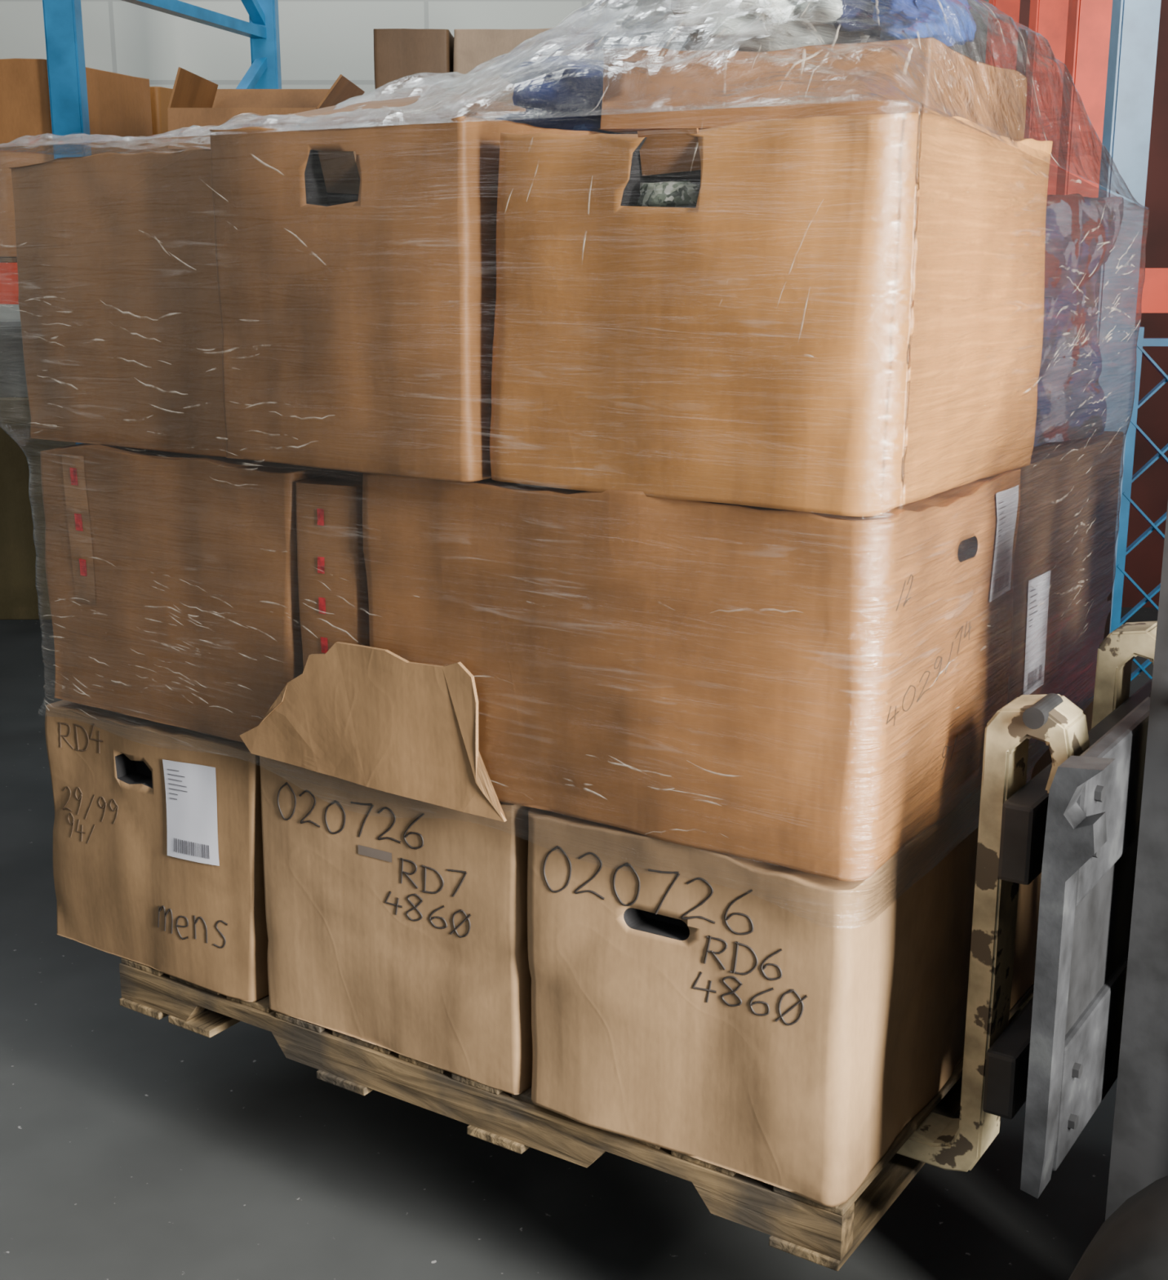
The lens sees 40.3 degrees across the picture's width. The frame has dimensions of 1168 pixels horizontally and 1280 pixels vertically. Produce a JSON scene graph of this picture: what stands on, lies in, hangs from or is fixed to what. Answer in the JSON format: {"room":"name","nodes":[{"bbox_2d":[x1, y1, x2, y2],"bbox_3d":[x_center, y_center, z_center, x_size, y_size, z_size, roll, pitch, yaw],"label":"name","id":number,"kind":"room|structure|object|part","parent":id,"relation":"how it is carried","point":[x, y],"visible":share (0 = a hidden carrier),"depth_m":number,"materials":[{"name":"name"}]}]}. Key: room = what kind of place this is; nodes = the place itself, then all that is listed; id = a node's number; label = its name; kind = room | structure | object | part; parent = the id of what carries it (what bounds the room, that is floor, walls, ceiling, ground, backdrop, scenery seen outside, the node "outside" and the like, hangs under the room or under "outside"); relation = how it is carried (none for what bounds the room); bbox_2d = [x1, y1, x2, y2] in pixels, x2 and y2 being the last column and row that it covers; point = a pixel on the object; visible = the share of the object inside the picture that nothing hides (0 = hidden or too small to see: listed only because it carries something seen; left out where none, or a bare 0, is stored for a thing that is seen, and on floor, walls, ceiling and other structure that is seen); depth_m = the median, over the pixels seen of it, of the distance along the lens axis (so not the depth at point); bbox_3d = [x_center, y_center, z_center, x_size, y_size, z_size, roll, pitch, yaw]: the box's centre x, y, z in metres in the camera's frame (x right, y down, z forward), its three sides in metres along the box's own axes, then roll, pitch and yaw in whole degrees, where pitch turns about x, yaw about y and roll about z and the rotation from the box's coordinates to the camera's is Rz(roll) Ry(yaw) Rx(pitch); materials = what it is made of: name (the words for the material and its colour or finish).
{"room":"warehouse","nodes":[
{"label":"warehouse","id":0,"kind":"room"},
{"bbox_2d":[0,0,989,321],"bbox_3d":[0.000,-2.978,8.230,12.000,5.000,0.200,0,14,0],"label":"wall","id":1,"kind":"structure","parent":0,"point":[321,41],"depth_m":8.10,"materials":[{"name":"white paint"}]},
{"bbox_2d":[0,607,1158,1279],"bbox_3d":[0.000,1.082,2.321,12.000,0.100,14.000,0,14,0],"label":"floor","id":2,"kind":"structure","parent":0,"point":[135,1145],"depth_m":2.74,"materials":[{"name":"concrete"}]},
{"bbox_2d":[0,397,75,619],"bbox_3d":[-2.500,-0.639,7.178,1.203,0.953,0.753,0,14,0],"label":"cardboard box","id":3,"kind":"object","parent":2,"relation":"on","point":[19,599],"visible":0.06,"depth_m":6.82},
{"bbox_2d":[0,321,28,397],"bbox_3d":[-2.575,-1.238,6.995,0.790,0.298,0.520,0,14,0],"label":"plastic crate","id":4,"kind":"object","parent":3,"relation":"on","point":[11,353],"visible":0.17,"depth_m":6.77,"materials":[{"name":"grey plastic"}]},
{"bbox_2d":[0,0,281,444],"bbox_3d":[-2.757,-1.716,6.003,2.924,3.600,1.620,3,14,14],"label":"rack","id":5,"kind":"object","parent":2,"relation":"on","point":[63,20],"visible":0.12,"depth_m":5.09,"materials":[{"name":"blue metal"}]},
{"bbox_2d":[0,58,153,257],"bbox_3d":[-1.875,-1.611,5.402,0.582,0.606,0.663,3,14,14],"label":"cardboard box","id":6,"kind":"object","parent":5,"relation":"on","point":[119,104],"visible":0.38,"depth_m":5.09,"materials":[{"name":"brown cardboard"}]},
{"bbox_2d":[149,86,173,152],"bbox_3d":[-1.688,-1.758,6.046,0.542,0.587,0.633,3,14,14],"label":"cardboard box","id":7,"kind":"object","parent":5,"relation":"on","point":[160,96],"visible":0.07,"depth_m":5.66,"materials":[{"name":"brown cardboard"}]},
{"bbox_2d":[896,502,1167,1279],"bbox_3d":[1.123,0.021,1.979,3.300,2.125,1.310,9,16,32],"label":"forklift","id":8,"kind":"object","parent":2,"relation":"on","point":[1094,821],"visible":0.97,"depth_m":2.03,"materials":[{"name":"beige paint"}]},
{"bbox_2d":[119,957,1034,1271],"bbox_3d":[0.054,0.577,2.838,1.360,0.086,1.077,9,16,32],"label":"wooden pallet","id":9,"kind":"object","parent":8,"relation":"on","point":[797,1225],"visible":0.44,"depth_m":2.32,"materials":[{"name":"brown wood"}]},
{"bbox_2d":[44,699,269,1001],"bbox_3d":[-0.590,0.298,2.872,0.536,0.440,0.542,9,16,32],"label":"cardboard box","id":10,"kind":"object","parent":9,"relation":"on","point":[158,860],"visible":0.55,"depth_m":2.64,"materials":[{"name":"brown cardboard"}]},
{"bbox_2d":[167,768,209,858],"bbox_3d":[-0.641,0.283,2.577,0.092,0.141,0.006,9,16,33],"label":"print","id":11,"kind":"object","parent":10,"relation":"attached to","point":[188,789],"depth_m":2.58},
{"bbox_2d":[40,443,343,742],"bbox_3d":[-0.527,-0.129,2.727,0.593,0.446,0.535,9,16,32],"label":"cardboard box","id":12,"kind":"object","parent":10,"relation":"on","point":[270,548],"visible":0.38,"depth_m":2.50,"materials":[{"name":"brown cardboard"}]},
{"bbox_2d":[10,148,226,457],"bbox_3d":[-0.585,-0.575,2.668,0.505,0.458,0.514,9,16,32],"label":"cardboard box","id":13,"kind":"object","parent":12,"relation":"on","point":[174,333],"visible":0.37,"depth_m":2.46,"materials":[{"name":"brown cardboard"}]},
{"bbox_2d":[259,755,533,1094],"bbox_3d":[-0.161,0.359,2.598,0.515,0.452,0.535,9,16,32],"label":"cardboard box","id":14,"kind":"object","parent":9,"relation":"on","point":[393,926],"visible":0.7,"depth_m":2.37,"materials":[{"name":"brown cardboard"}]},
{"bbox_2d":[295,471,369,669],"bbox_3d":[-0.233,-0.075,2.542,0.125,0.424,0.529,9,16,32],"label":"cardboard box","id":15,"kind":"object","parent":14,"relation":"on","point":[336,555],"visible":0.22,"depth_m":2.31,"materials":[{"name":"brown cardboard"}]},
{"bbox_2d":[240,641,506,822],"bbox_3d":[-0.318,0.111,2.280,0.498,0.217,0.018,9,16,32],"label":"flap","id":16,"kind":"object","parent":14,"relation":"attached to","point":[373,717],"visible":1,"depth_m":2.25,"materials":[{"name":"brown cardboard"}]},
{"bbox_2d":[527,785,981,1207],"bbox_3d":[0.265,0.425,2.321,0.516,0.452,0.546,9,16,32],"label":"cardboard box","id":17,"kind":"object","parent":9,"relation":"on","point":[677,1006],"visible":0.73,"depth_m":2.10,"materials":[{"name":"brown cardboard"}]},
{"bbox_2d":[362,468,1020,881],"bbox_3d":[0.152,-0.030,2.297,0.814,0.456,0.572,9,16,32],"label":"cardboard box","id":18,"kind":"object","parent":17,"relation":"on","point":[789,606],"visible":0.65,"depth_m":2.01,"materials":[{"name":"cardboard"}]},
{"bbox_2d":[209,115,605,481],"bbox_3d":[-0.191,-0.517,2.387,0.478,0.467,0.569,9,16,32],"label":"cardboard box","id":19,"kind":"object","parent":18,"relation":"on","point":[382,265],"visible":0.64,"depth_m":2.14,"materials":[{"name":"brown cardboard"}]},
{"bbox_2d":[234,84,525,127],"bbox_3d":[-0.262,-0.746,2.217,0.430,0.070,0.200,9,16,32],"label":"flap","id":20,"kind":"object","parent":19,"relation":"attached to","point":[402,102],"visible":0.64,"depth_m":2.18,"materials":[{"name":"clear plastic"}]},
{"bbox_2d":[494,55,622,133],"bbox_3d":[0.055,-0.854,2.533,0.267,0.139,0.462,9,16,32],"label":"plastic bag","id":21,"kind":"object","parent":19,"relation":"on","point":[558,91],"visible":0.21,"depth_m":2.36,"materials":[{"name":"plastic"}]},
{"bbox_2d":[0,0,1149,922],"bbox_3d":[-0.014,-0.454,2.629,1.566,1.242,1.158,9,16,31],"label":"film","id":22,"kind":"object","parent":18,"relation":"attached to","point":[475,77],"visible":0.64,"depth_m":2.13,"materials":[{"name":"clear plastic"}]},
{"bbox_2d":[489,112,1053,516],"bbox_3d":[0.260,-0.449,2.144,0.571,0.450,0.604,9,16,32],"label":"cardboard box","id":23,"kind":"object","parent":18,"relation":"on","point":[747,344],"visible":0.92,"depth_m":1.89,"materials":[{"name":"brown cardboard"}]},
{"bbox_2d":[636,180,700,208],"bbox_3d":[0.103,-0.529,1.892,0.088,0.032,0.026,9,16,32],"label":"rag","id":24,"kind":"object","parent":23,"relation":"in","point":[685,193],"visible":0.86,"depth_m":1.88,"materials":[{"name":"fabric"}]},
{"bbox_2d":[599,37,1026,139],"bbox_3d":[0.338,-0.774,2.275,0.473,0.112,0.478,9,16,28],"label":"flat cardboard box","id":25,"kind":"object","parent":23,"relation":"on","point":[705,118],"visible":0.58,"depth_m":2.09,"materials":[{"name":"brown cardboard"}]},
{"bbox_2d":[671,0,869,52],"bbox_3d":[0.272,-0.889,2.243,0.326,0.157,0.362,9,16,32],"label":"plastic bag","id":26,"kind":"object","parent":25,"relation":"on","point":[753,44],"visible":0.43,"depth_m":2.15,"materials":[{"name":"plastic"}]},
{"bbox_2d":[833,0,976,46],"bbox_3d":[0.433,-0.844,2.137,0.143,0.101,0.240,9,16,32],"label":"plastic bag","id":27,"kind":"object","parent":25,"relation":"on","point":[846,12],"visible":0.59,"depth_m":2.08,"materials":[{"name":"blue plastic"}]},
{"bbox_2d":[994,501,1009,594],"bbox_3d":[0.580,-0.131,2.200,0.003,0.127,0.077,7,15,27],"label":"print","id":28,"kind":"object","parent":18,"relation":"attached to","point":[998,537],"depth_m":2.19},
{"bbox_2d":[1009,696,1093,1010],"bbox_3d":[0.563,0.321,2.760,0.493,0.446,0.520,9,16,32],"label":"cardboard box","id":29,"kind":"object","parent":9,"relation":"on","point":[1028,900],"visible":0.03,"depth_m":2.58,"materials":[{"name":"brown cardboard"}]},
{"bbox_2d":[1007,431,1123,746],"bbox_3d":[0.481,-0.133,2.733,0.724,0.448,0.515,9,16,32],"label":"cardboard box","id":30,"kind":"object","parent":29,"relation":"on","point":[1107,624],"visible":0.13,"depth_m":2.49,"materials":[{"name":"paper"}]},
{"bbox_2d":[1027,589,1042,688],"bbox_3d":[0.684,-0.006,2.406,0.003,0.153,0.076,9,16,32],"label":"print","id":31,"kind":"object","parent":30,"relation":"attached to","point":[1033,628],"depth_m":2.40},
{"bbox_2d":[1033,193,1124,447],"bbox_3d":[0.562,-0.530,2.582,0.544,0.386,0.430,9,16,32],"label":"bundle","id":32,"kind":"object","parent":30,"relation":"on","point":[1083,255],"visible":0.12,"depth_m":2.44,"materials":[{"name":"plastic"}]},
{"bbox_3d":[0.802,0.319,2.222,0.060,0.550,0.905,9,16,32],"label":"shifter frame","id":33,"kind":"part","parent":8,"relation":"part of","materials":[{"name":"grey metal"}]},
{"bbox_2d":[985,0,1167,312],"bbox_3d":[2.485,-1.546,5.304,2.398,3.600,2.106,0,14,0],"label":"shipping container","id":34,"kind":"object","parent":2,"relation":"on","point":[1077,32],"visible":0.05,"depth_m":4.34,"materials":[{"name":"red metal"}]},
{"bbox_2d":[1016,0,1167,607],"bbox_3d":[2.975,-1.903,6.772,2.450,3.600,0.060,0,14,0],"label":"rack","id":35,"kind":"object","parent":2,"relation":"on","point":[1149,491],"visible":0.02,"depth_m":6.94,"materials":[{"name":"metal"}]},
{"bbox_2d":[1095,0,1161,633],"bbox_3d":[1.286,-1.079,3.803,0.128,3.400,0.128,0,14,0],"label":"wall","id":36,"kind":"structure","parent":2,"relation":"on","point":[1135,24],"depth_m":3.74,"materials":[{"name":"blue paint"}]},
{"bbox_2d":[1110,326,1167,680],"bbox_3d":[2.280,-0.170,4.384,1.680,1.360,0.046,0,14,0],"label":"rack","id":37,"kind":"object","parent":2,"relation":"on","point":[1122,551],"visible":0.23,"depth_m":4.32,"materials":[{"name":"blue metal"}]},
{"bbox_3d":[-0.941,0.082,4.908,0.523,0.624,0.503,0,14,0],"label":"cardboard box","id":38,"kind":"object","parent":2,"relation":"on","visible":0},
{"bbox_3d":[-0.940,-0.527,4.760,0.522,0.628,0.504,0,14,0],"label":"cardboard box","id":39,"kind":"object","parent":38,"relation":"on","visible":0},
{"bbox_2d":[168,66,364,151],"bbox_3d":[-0.883,-1.212,4.586,0.473,0.778,0.534,0,14,0],"label":"open cardboard box","id":40,"kind":"object","parent":39,"relation":"on","point":[196,100],"visible":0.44,"depth_m":4.39,"materials":[{"name":"brown cardboard"}]},
{"bbox_3d":[0.025,-0.938,6.358,2.478,1.920,0.928,0,14,0],"label":"storage shelf","id":41,"kind":"object","parent":2,"relation":"on","visible":0},
{"bbox_2d":[373,28,453,126],"bbox_3d":[-0.620,-2.044,5.961,0.282,0.408,0.451,0,14,0],"label":"cardboard box","id":42,"kind":"object","parent":41,"relation":"on","point":[398,53],"visible":0.4,"depth_m":5.72,"materials":[{"name":"brown cardboard"}]},
{"bbox_2d":[453,27,595,119],"bbox_3d":[-0.216,-2.040,5.946,0.513,0.408,0.482,0,14,0],"label":"cardboard box","id":43,"kind":"object","parent":41,"relation":"on","point":[473,48],"visible":0.32,"depth_m":5.68,"materials":[{"name":"brown cardboard"}]}
]}

